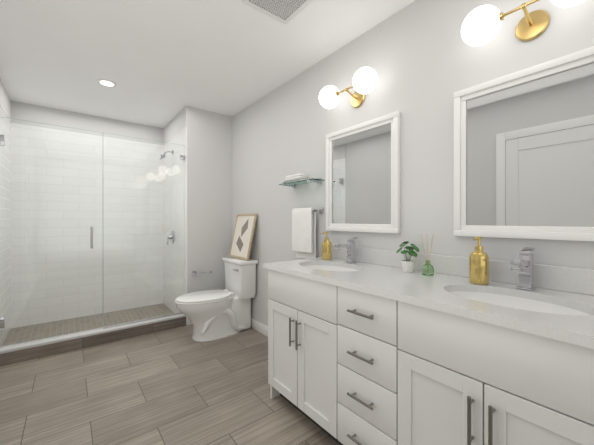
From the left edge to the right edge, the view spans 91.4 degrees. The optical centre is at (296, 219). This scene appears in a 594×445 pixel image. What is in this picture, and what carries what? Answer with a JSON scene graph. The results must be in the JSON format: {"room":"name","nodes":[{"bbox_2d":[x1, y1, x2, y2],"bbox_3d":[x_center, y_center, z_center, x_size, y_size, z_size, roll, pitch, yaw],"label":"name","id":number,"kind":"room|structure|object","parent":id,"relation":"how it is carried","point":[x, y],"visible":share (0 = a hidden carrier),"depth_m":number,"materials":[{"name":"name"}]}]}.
{"room":"bathroom","nodes":[
{"label":"bathroom","id":0,"kind":"room"},
{"bbox_2d":[0,325,339,444],"bbox_3d":[-0.520,1.240,1.550,2.300,0.100,5.880,0,0,-38],"label":"floor","id":1,"kind":"structure","parent":0,"point":[177,386],"depth_m":1.94,"materials":[{"name":"brown wood"}]},
{"bbox_2d":[0,314,185,365],"bbox_3d":[-1.889,1.127,2.846,1.530,0.125,0.130,0,0,-38],"label":"shower curb","id":2,"kind":"object","parent":1,"relation":"on","point":[12,354],"visible":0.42,"depth_m":2.70,"materials":[{"name":"stone"}]},
{"bbox_2d":[0,117,184,347],"bbox_3d":[-1.889,0.104,2.846,1.529,1.919,0.108,0,0,-38],"label":"glass enclosure","id":3,"kind":"object","parent":2,"relation":"on","point":[91,230],"visible":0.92,"depth_m":2.74,"materials":[{"name":"clear glass"}]},
{"bbox_2d":[175,257,257,341],"bbox_3d":[-0.860,0.809,3.033,0.788,0.762,0.455,0,0,-38],"label":"toilet","id":4,"kind":"object","parent":1,"relation":"on","point":[215,314],"visible":1,"depth_m":2.98,"materials":[{"name":"ceramic"}]},
{"bbox_2d":[229,214,256,259],"bbox_3d":[-0.608,0.177,3.237,0.123,0.492,0.440,0,0,-38],"label":"picture frame","id":5,"kind":"object","parent":4,"relation":"on","point":[242,238],"visible":1,"depth_m":3.21,"materials":[{"name":"beige paper"}]},
{"bbox_2d":[264,265,593,444],"bbox_3d":[0.501,0.756,1.470,0.590,0.868,1.590,0,0,-38],"label":"bathroom vanity","id":6,"kind":"object","parent":1,"relation":"on","point":[369,346],"depth_m":1.11,"materials":[{"name":"white wood"}]},
{"bbox_2d":[264,257,593,344],"bbox_3d":[0.507,0.305,1.474,0.576,0.030,1.630,0,0,-38],"label":"countertop","id":7,"kind":"structure","parent":6,"relation":"on","point":[388,280],"depth_m":1.18,"materials":[{"name":"white stone"}]},
{"bbox_2d":[321,232,331,259],"bbox_3d":[0.213,0.188,2.134,0.089,0.203,0.074,0,0,-38],"label":"soap dispenser","id":8,"kind":"object","parent":7,"relation":"on","point":[326,249],"visible":1,"depth_m":2.11,"materials":[{"name":"gold metal"}]},
{"bbox_2d":[312,261,351,272],"bbox_3d":[0.207,0.381,1.846,0.320,0.146,0.470,0,0,-38],"label":"sink","id":9,"kind":"object","parent":7,"relation":"in","point":[315,264],"depth_m":2.04,"materials":[{"name":"white ceramic"}]},
{"bbox_2d":[332,237,357,260],"bbox_3d":[0.333,0.204,1.945,0.194,0.172,0.056,0,0,-38],"label":"faucet","id":10,"kind":"object","parent":7,"relation":"on","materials":[{"name":"silver metal"}]},
{"bbox_2d":[396,241,419,271],"bbox_3d":[0.626,0.205,1.618,0.141,0.169,0.118,0,0,-38],"label":"potted plant","id":11,"kind":"object","parent":7,"relation":"on","point":[407,264],"visible":1,"depth_m":1.60,"materials":[{"name":"plant"}]},
{"bbox_2d":[421,235,433,275],"bbox_3d":[0.683,0.182,1.517,0.058,0.215,0.060,0,0,-38],"label":"reed diffuser","id":12,"kind":"object","parent":7,"relation":"on","point":[427,269],"visible":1,"depth_m":1.50,"materials":[{"name":"green glass"}]},
{"bbox_2d":[469,236,488,284],"bbox_3d":[0.829,0.183,1.327,0.094,0.214,0.078,0,0,-38],"label":"soap dispenser","id":13,"kind":"object","parent":7,"relation":"on","point":[478,265],"visible":1,"depth_m":1.30,"materials":[{"name":"gold metal"}]},
{"bbox_2d":[448,285,587,316],"bbox_3d":[0.801,0.381,1.091,0.320,0.146,0.470,0,0,-38],"label":"sink","id":14,"kind":"object","parent":7,"relation":"in","point":[566,307],"depth_m":1.19,"materials":[{"name":"white ceramic"}]},
{"bbox_2d":[508,247,535,288],"bbox_3d":[0.927,0.204,1.190,0.194,0.172,0.056,0,0,-38],"label":"faucet","id":15,"kind":"object","parent":7,"relation":"on","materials":[{"name":"silver metal"}]},
{"bbox_2d":[0,0,414,127],"bbox_3d":[-0.520,-1.340,1.550,2.300,0.100,5.880,0,0,-38],"label":"ceiling","id":16,"kind":"structure","parent":0,"point":[161,63],"depth_m":2.21,"materials":[{"name":"paint"}]},
{"bbox_2d":[97,79,116,87],"bbox_3d":[-1.790,-1.286,2.733,0.160,0.008,0.160,0,0,-38],"label":"recessed light","id":17,"kind":"object","parent":16,"relation":"in","point":[106,83],"visible":1,"depth_m":2.73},
{"bbox_2d":[242,0,312,23],"bbox_3d":[-0.099,-1.284,1.675,0.320,0.012,0.320,0,0,-38],"label":"ceiling vent","id":18,"kind":"object","parent":16,"relation":"in","point":[285,11],"visible":1,"depth_m":1.75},
{"bbox_2d":[187,106,231,324],"bbox_3d":[-1.337,-0.050,3.924,0.648,2.480,1.140,0,0,-38],"label":"wall","id":19,"kind":"structure","parent":0,"point":[209,187],"depth_m":3.43,"materials":[{"name":"paint"}]},
{"bbox_2d":[163,106,186,325],"bbox_3d":[-1.564,-0.050,3.681,0.010,2.480,1.040,0,0,-38],"label":"tiled wall","id":20,"kind":"structure","parent":19,"relation":"attached to","point":[175,130],"depth_m":3.32,"materials":[{"name":"white tile"}]},
{"bbox_2d":[192,270,211,274],"bbox_3d":[-1.094,0.605,3.339,0.200,0.050,0.078,0,0,-38],"label":"toilet paper holder","id":21,"kind":"object","parent":19,"relation":"attached to","point":[196,273],"visible":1,"depth_m":3.31,"materials":[{"name":"silver metal"}]},
{"bbox_2d":[232,0,593,326],"bbox_3d":[0.697,-0.050,1.783,0.100,2.480,4.740,0,0,-38],"label":"wall","id":22,"kind":"structure","parent":0,"point":[423,60],"depth_m":1.75,"materials":[{"name":"paint"}]},
{"bbox_2d":[251,318,267,336],"bbox_3d":[-0.297,1.140,2.954,0.012,0.100,1.670,0,0,-38],"label":"baseboard","id":23,"kind":"structure","parent":22,"relation":"attached to","point":[259,327],"depth_m":3.07,"materials":[{"name":"white wood"}]},
{"bbox_2d":[279,173,323,187],"bbox_3d":[0.032,-0.338,2.437,0.134,0.092,0.460,0,0,-38],"label":"glass shelf","id":24,"kind":"object","parent":22,"relation":"attached to","point":[293,181],"visible":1,"depth_m":2.41,"materials":[{"name":"clear glass"}]},
{"bbox_2d":[292,207,322,258],"bbox_3d":[0.079,0.110,2.408,0.096,0.421,0.312,0,0,-38],"label":"towel bar","id":25,"kind":"object","parent":22,"relation":"attached to","point":[303,232],"visible":1,"depth_m":2.37,"materials":[{"name":"white fabric"}]},
{"bbox_2d":[319,67,377,108],"bbox_3d":[0.351,-0.875,1.975,0.204,0.171,0.474,0,0,-38],"label":"sconce","id":26,"kind":"object","parent":22,"relation":"attached to","point":[364,80],"visible":1,"depth_m":1.99,"materials":[{"name":"white glass"}]},
{"bbox_2d":[326,111,400,232],"bbox_3d":[0.429,-0.290,2.015,0.032,0.744,0.630,0,0,-38],"label":"mirror","id":27,"kind":"object","parent":22,"relation":"attached to","point":[363,176],"visible":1,"depth_m":1.97,"materials":[{"name":"clear glass"}]},
{"bbox_2d":[332,247,593,296],"bbox_3d":[0.725,0.240,1.646,0.020,0.100,1.630,0,0,-38],"label":"backsplash","id":28,"kind":"structure","parent":22,"relation":"attached to","point":[570,279],"depth_m":1.37,"materials":[{"name":"white stone"}]},
{"bbox_2d":[461,0,585,45],"bbox_3d":[0.953,-0.875,1.210,0.204,0.171,0.474,0,0,-38],"label":"sconce","id":29,"kind":"object","parent":22,"relation":"attached to","point":[481,25],"visible":1,"depth_m":1.26,"materials":[{"name":"white glass"}]},
{"bbox_2d":[454,46,593,241],"bbox_3d":[1.018,-0.290,1.266,0.032,0.744,0.630,0,0,-38],"label":"mirror","id":30,"kind":"object","parent":22,"relation":"attached to","point":[523,153],"visible":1,"depth_m":1.27,"materials":[{"name":"clear glass"}]},
{"bbox_3d":[-1.385,-0.050,0.870,0.100,2.480,5.880,0,0,-38],"label":"wall","id":31,"kind":"structure","parent":0,"visible":0},
{"bbox_2d":[0,79,10,117],"bbox_3d":[-2.776,-0.050,2.727,0.010,2.480,1.040,0,0,-38],"label":"tiled wall","id":32,"kind":"structure","parent":31,"relation":"attached to","point":[5,105],"depth_m":2.81,"materials":[{"name":"white tile"}]},
{"bbox_3d":[-2.523,-0.050,3.652,1.552,2.480,0.100,0,0,-38],"label":"wall","id":33,"kind":"structure","parent":0,"visible":0},
{"bbox_2d":[11,101,162,141],"bbox_3d":[-2.489,-0.050,3.609,1.532,2.480,0.010,0,0,-38],"label":"tiled wall","id":34,"kind":"structure","parent":33,"relation":"attached to","point":[36,113],"depth_m":3.51,"materials":[{"name":"white tile"}]}
]}

